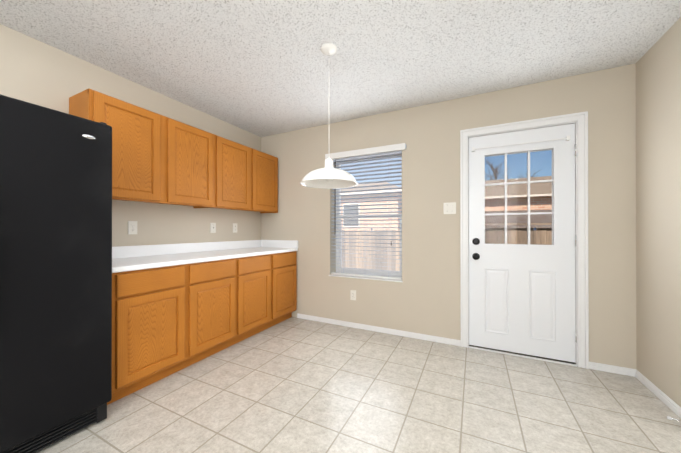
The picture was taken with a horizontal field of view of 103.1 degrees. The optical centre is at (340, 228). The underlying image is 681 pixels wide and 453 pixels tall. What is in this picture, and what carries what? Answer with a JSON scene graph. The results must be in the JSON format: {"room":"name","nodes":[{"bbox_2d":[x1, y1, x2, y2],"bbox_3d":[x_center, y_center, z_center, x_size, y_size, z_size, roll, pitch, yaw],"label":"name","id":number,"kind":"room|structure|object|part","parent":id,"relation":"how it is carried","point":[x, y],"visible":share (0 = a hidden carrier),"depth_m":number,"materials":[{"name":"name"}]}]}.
{"room":"kitchen","nodes":[
{"label":"kitchen","id":0,"kind":"room"},
{"bbox_2d":[0,24,260,246],"bbox_3d":[-2.548,-0.075,1.022,0.120,2.440,6.240,0,0,26],"label":"wall","id":1,"kind":"structure","parent":0,"point":[35,71],"depth_m":2.35,"materials":[{"name":"paint"}]},
{"bbox_2d":[69,88,172,203],"bbox_3d":[-1.736,-0.604,2.161,0.320,0.726,0.540,0,0,26],"label":"upper cabinet","id":2,"kind":"object","parent":1,"relation":"attached to","point":[159,158],"depth_m":2.10,"materials":[{"name":"brown wood"}]},
{"bbox_2d":[128,221,136,233],"bbox_3d":[-1.814,-0.011,2.363,0.007,0.115,0.070,0,0,26],"label":"electrical outlet","id":3,"kind":"object","parent":1,"relation":"attached to","point":[132,227],"visible":1,"depth_m":2.36,"materials":[{"name":"white plastic"}]},
{"bbox_2d":[112,240,262,259],"bbox_3d":[-1.549,0.196,2.879,0.020,0.097,2.016,0,0,26],"label":"backsplash","id":4,"kind":"structure","parent":1,"relation":"attached to","point":[161,249],"depth_m":2.70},
{"bbox_2d":[170,119,220,207],"bbox_3d":[-1.527,-0.603,2.585,0.320,0.726,0.564,0,0,26],"label":"upper cabinet","id":5,"kind":"object","parent":1,"relation":"attached to","point":[196,152],"depth_m":2.56,"materials":[{"name":"brown wood"}]},
{"bbox_2d":[210,223,215,232],"bbox_3d":[-1.456,-0.014,3.091,0.006,0.115,0.070,0,0,26],"label":"jack","id":6,"kind":"object","parent":1,"relation":"attached to","point":[212,227],"visible":1,"depth_m":3.09,"materials":[{"name":"white plastic"}]},
{"bbox_2d":[233,223,236,232],"bbox_3d":[-1.315,-0.013,3.377,0.007,0.115,0.070,0,0,26],"label":"electrical outlet","id":7,"kind":"object","parent":1,"relation":"attached to","point":[234,227],"visible":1,"depth_m":3.37,"materials":[{"name":"white plastic"}]},
{"bbox_2d":[218,137,256,211],"bbox_3d":[-1.303,-0.602,3.040,0.320,0.726,0.548,0,0,26],"label":"upper cabinet","id":8,"kind":"object","parent":1,"relation":"attached to","point":[238,161],"depth_m":3.02,"materials":[{"name":"brown wood"}]},
{"bbox_2d":[257,150,277,211],"bbox_3d":[-1.087,-0.600,3.478,0.320,0.726,0.524,0,0,26],"label":"upper cabinet","id":9,"kind":"object","parent":1,"relation":"attached to","point":[267,165],"depth_m":3.44,"materials":[{"name":"brown wood"}]},
{"bbox_2d":[0,0,680,136],"bbox_3d":[0.048,-1.338,-0.177,5.840,0.080,6.620,0,0,26],"label":"ceiling","id":10,"kind":"structure","parent":0,"point":[261,68],"depth_m":1.91,"materials":[{"name":"white paint"}]},
{"bbox_2d":[300,43,357,188],"bbox_3d":[-0.082,-0.806,1.937,0.414,0.973,0.414,0,0,26],"label":"pendant light","id":11,"kind":"object","parent":10,"relation":"hanging from","point":[328,176],"visible":1,"depth_m":1.91,"materials":[{"name":"white metal"}]},
{"bbox_2d":[36,317,680,452],"bbox_3d":[0.048,1.172,-0.184,5.840,0.060,6.620,0,0,26],"label":"floor","id":12,"kind":"structure","parent":0,"point":[294,385],"depth_m":1.76,"materials":[{"name":"tile"}]},
{"bbox_2d":[0,94,111,452],"bbox_3d":[-1.848,0.256,1.351,0.774,1.781,0.912,0,0,26],"label":"refrigerator","id":13,"kind":"object","parent":12,"relation":"on","point":[55,275],"visible":0.98,"depth_m":1.39,"materials":[{"name":"black metal"}]},
{"bbox_2d":[107,260,194,404],"bbox_3d":[-1.606,0.714,2.078,0.626,0.868,0.532,0,0,26],"label":"base cabinet","id":14,"kind":"object","parent":12,"relation":"on","point":[177,307],"depth_m":1.92,"materials":[{"name":"brown wood"}]},
{"bbox_2d":[112,248,294,271],"bbox_3d":[-1.275,0.273,2.743,0.632,0.057,2.016,0,0,26],"label":"countertop","id":15,"kind":"structure","parent":14,"relation":"on","point":[172,257],"depth_m":2.37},
{"bbox_2d":[195,256,242,362],"bbox_3d":[-1.387,0.715,2.521,0.626,0.868,0.544,0,0,26],"label":"base cabinet","id":16,"kind":"object","parent":12,"relation":"on","point":[218,283],"depth_m":2.42,"materials":[{"name":"brown wood"}]},
{"bbox_2d":[243,252,274,339],"bbox_3d":[-1.166,0.716,2.969,0.626,0.868,0.544,0,0,26],"label":"base cabinet","id":17,"kind":"object","parent":12,"relation":"on","point":[258,271],"depth_m":2.88,"materials":[{"name":"brown wood"}]},
{"bbox_2d":[275,248,297,324],"bbox_3d":[-0.949,0.717,3.408,0.626,0.868,0.522,0,0,26],"label":"base cabinet","id":18,"kind":"object","parent":12,"relation":"on","point":[285,262],"depth_m":3.29,"materials":[{"name":"brown wood"}]},
{"bbox_2d":[261,64,636,368],"bbox_3d":[1.455,-0.070,2.671,5.840,2.440,0.260,0,0,26],"label":"wall","id":19,"kind":"structure","parent":0,"point":[423,297],"depth_m":2.74,"materials":[{"name":"paint"}]},
{"bbox_2d":[263,240,297,247],"bbox_3d":[-0.824,0.198,3.634,0.612,0.097,0.020,0,0,26],"label":"backsplash","id":20,"kind":"structure","parent":19,"relation":"attached to","point":[266,243],"depth_m":3.61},
{"bbox_2d":[350,290,355,299],"bbox_3d":[0.149,0.774,3.163,0.070,0.115,0.007,0,0,26],"label":"electrical outlet","id":21,"kind":"object","parent":19,"relation":"attached to","point":[352,294],"visible":1,"depth_m":3.16,"materials":[{"name":"white plastic"}]},
{"bbox_2d":[329,274,402,281],"bbox_3d":[0.296,0.566,3.169,0.904,0.014,0.168,0,0,26],"label":"window sill","id":22,"kind":"structure","parent":19,"relation":"attached to","point":[369,278],"depth_m":3.09,"materials":[{"name":"white wood"}]},
{"bbox_2d":[336,154,401,276],"bbox_3d":[0.347,-0.154,3.273,0.880,1.428,0.060,0,0,26],"label":"window","id":23,"kind":"structure","parent":19,"relation":"in","point":[339,268],"depth_m":3.31,"materials":[{"name":"white plastic"}]},
{"bbox_2d":[325,143,405,279],"bbox_3d":[0.273,-0.179,3.123,0.980,1.464,0.109,0,0,26],"label":"window blinds","id":24,"kind":"object","parent":23,"relation":"attached to","point":[379,151],"visible":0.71,"depth_m":3.10,"materials":[{"name":"white plastic"}]},
{"bbox_2d":[297,313,460,345],"bbox_3d":[0.308,1.122,3.081,1.938,0.058,0.013,0,0,26],"label":"baseboard","id":25,"kind":"structure","parent":19,"relation":"attached to","point":[455,342],"depth_m":2.99,"materials":[{"name":"white wood"}]},
{"bbox_2d":[443,202,455,213],"bbox_3d":[1.089,-0.207,2.698,0.116,0.115,0.016,0,0,26],"label":"switch plate","id":26,"kind":"object","parent":19,"relation":"attached to","point":[449,208],"visible":1,"depth_m":2.70,"materials":[{"name":"white plastic"}]},
{"bbox_2d":[469,123,576,362],"bbox_3d":[1.624,0.117,2.455,0.829,2.020,0.127,0,0,26],"label":"door","id":27,"kind":"structure","parent":19,"relation":"in","point":[522,298],"depth_m":2.43,"materials":[{"name":"white paint"},{"name":"clear glass"}]},
{"bbox_2d":[472,136,569,151],"bbox_3d":[1.604,-0.768,2.452,0.744,0.035,0.036,0,0,26],"label":"curtain rod","id":28,"kind":"object","parent":27,"relation":"attached to","point":[567,138],"visible":0.96,"depth_m":2.42,"materials":[{"name":"white painted metal"}]},
{"bbox_3d":[1.983,0.120,2.272,0.023,1.663,0.013,0,0,26],"label":"door hinges","id":29,"kind":"part","parent":27,"relation":"part of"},
{"bbox_2d":[469,345,576,366],"bbox_3d":[1.666,1.140,2.557,0.817,0.020,0.272,0,0,26],"label":"door threshold sill","id":30,"kind":"structure","parent":19,"relation":"attached to","point":[525,355],"depth_m":2.43,"materials":[{"name":"white metal"}]},
{"bbox_2d":[460,111,588,368],"bbox_3d":[1.664,0.091,2.556,0.961,2.117,0.281,0,0,26],"label":"door frame","id":31,"kind":"structure","parent":19,"relation":"attached to","point":[581,118],"depth_m":2.27,"materials":[{"name":"white wood"}]},
{"bbox_2d":[636,17,680,406],"bbox_3d":[0.977,-0.080,-0.717,0.120,2.440,6.240,0,0,26],"label":"wall","id":32,"kind":"structure","parent":0,"point":[658,209],"depth_m":1.84,"materials":[{"name":"paint"}]},
{"bbox_2d":[632,369,680,417],"bbox_3d":[2.154,1.118,1.818,0.013,0.058,0.647,0,0,26],"label":"baseboard","id":33,"kind":"structure","parent":32,"relation":"attached to","point":[671,404],"depth_m":1.84,"materials":[{"name":"white wood"}]},
{"label":"outside","id":34,"kind":"structure","parent":0,"visible":0},
{"bbox_3d":[13.755,1.636,33.931,80.000,0.100,66.700,0,0,26],"label":"ground","id":35,"kind":"structure","parent":34,"visible":0},
{"bbox_2d":[341,176,551,258],"bbox_3d":[5.006,-0.782,18.461,42.800,4.650,11.000,0,0,26],"label":"house","id":36,"kind":"structure","parent":35,"relation":"on","point":[537,198],"depth_m":13.99,"materials":[{"name":"white"}]},
{"bbox_2d":[342,228,551,270],"bbox_3d":[2.566,0.742,8.912,34.069,1.550,0.120,0,0,26],"label":"fence","id":37,"kind":"object","parent":35,"relation":"on","point":[392,264],"depth_m":9.36,"materials":[{"name":"brown wood"}]},
{"bbox_2d":[485,159,539,180],"bbox_3d":[12.338,-2.680,24.928,10.601,8.490,6.802,0,0,26],"label":"tree","id":38,"kind":"object","parent":35,"relation":"on","point":[493,170],"depth_m":24.71,"materials":[{"name":"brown plant"}]},
{"bbox_2d":[485,209,551,244],"bbox_3d":[7.537,0.368,9.236,8.900,2.300,3.500,0,0,26],"label":"shed","id":39,"kind":"object","parent":35,"relation":"on","point":[545,220],"depth_m":9.09,"materials":[{"name":"beige wood"}]}
]}

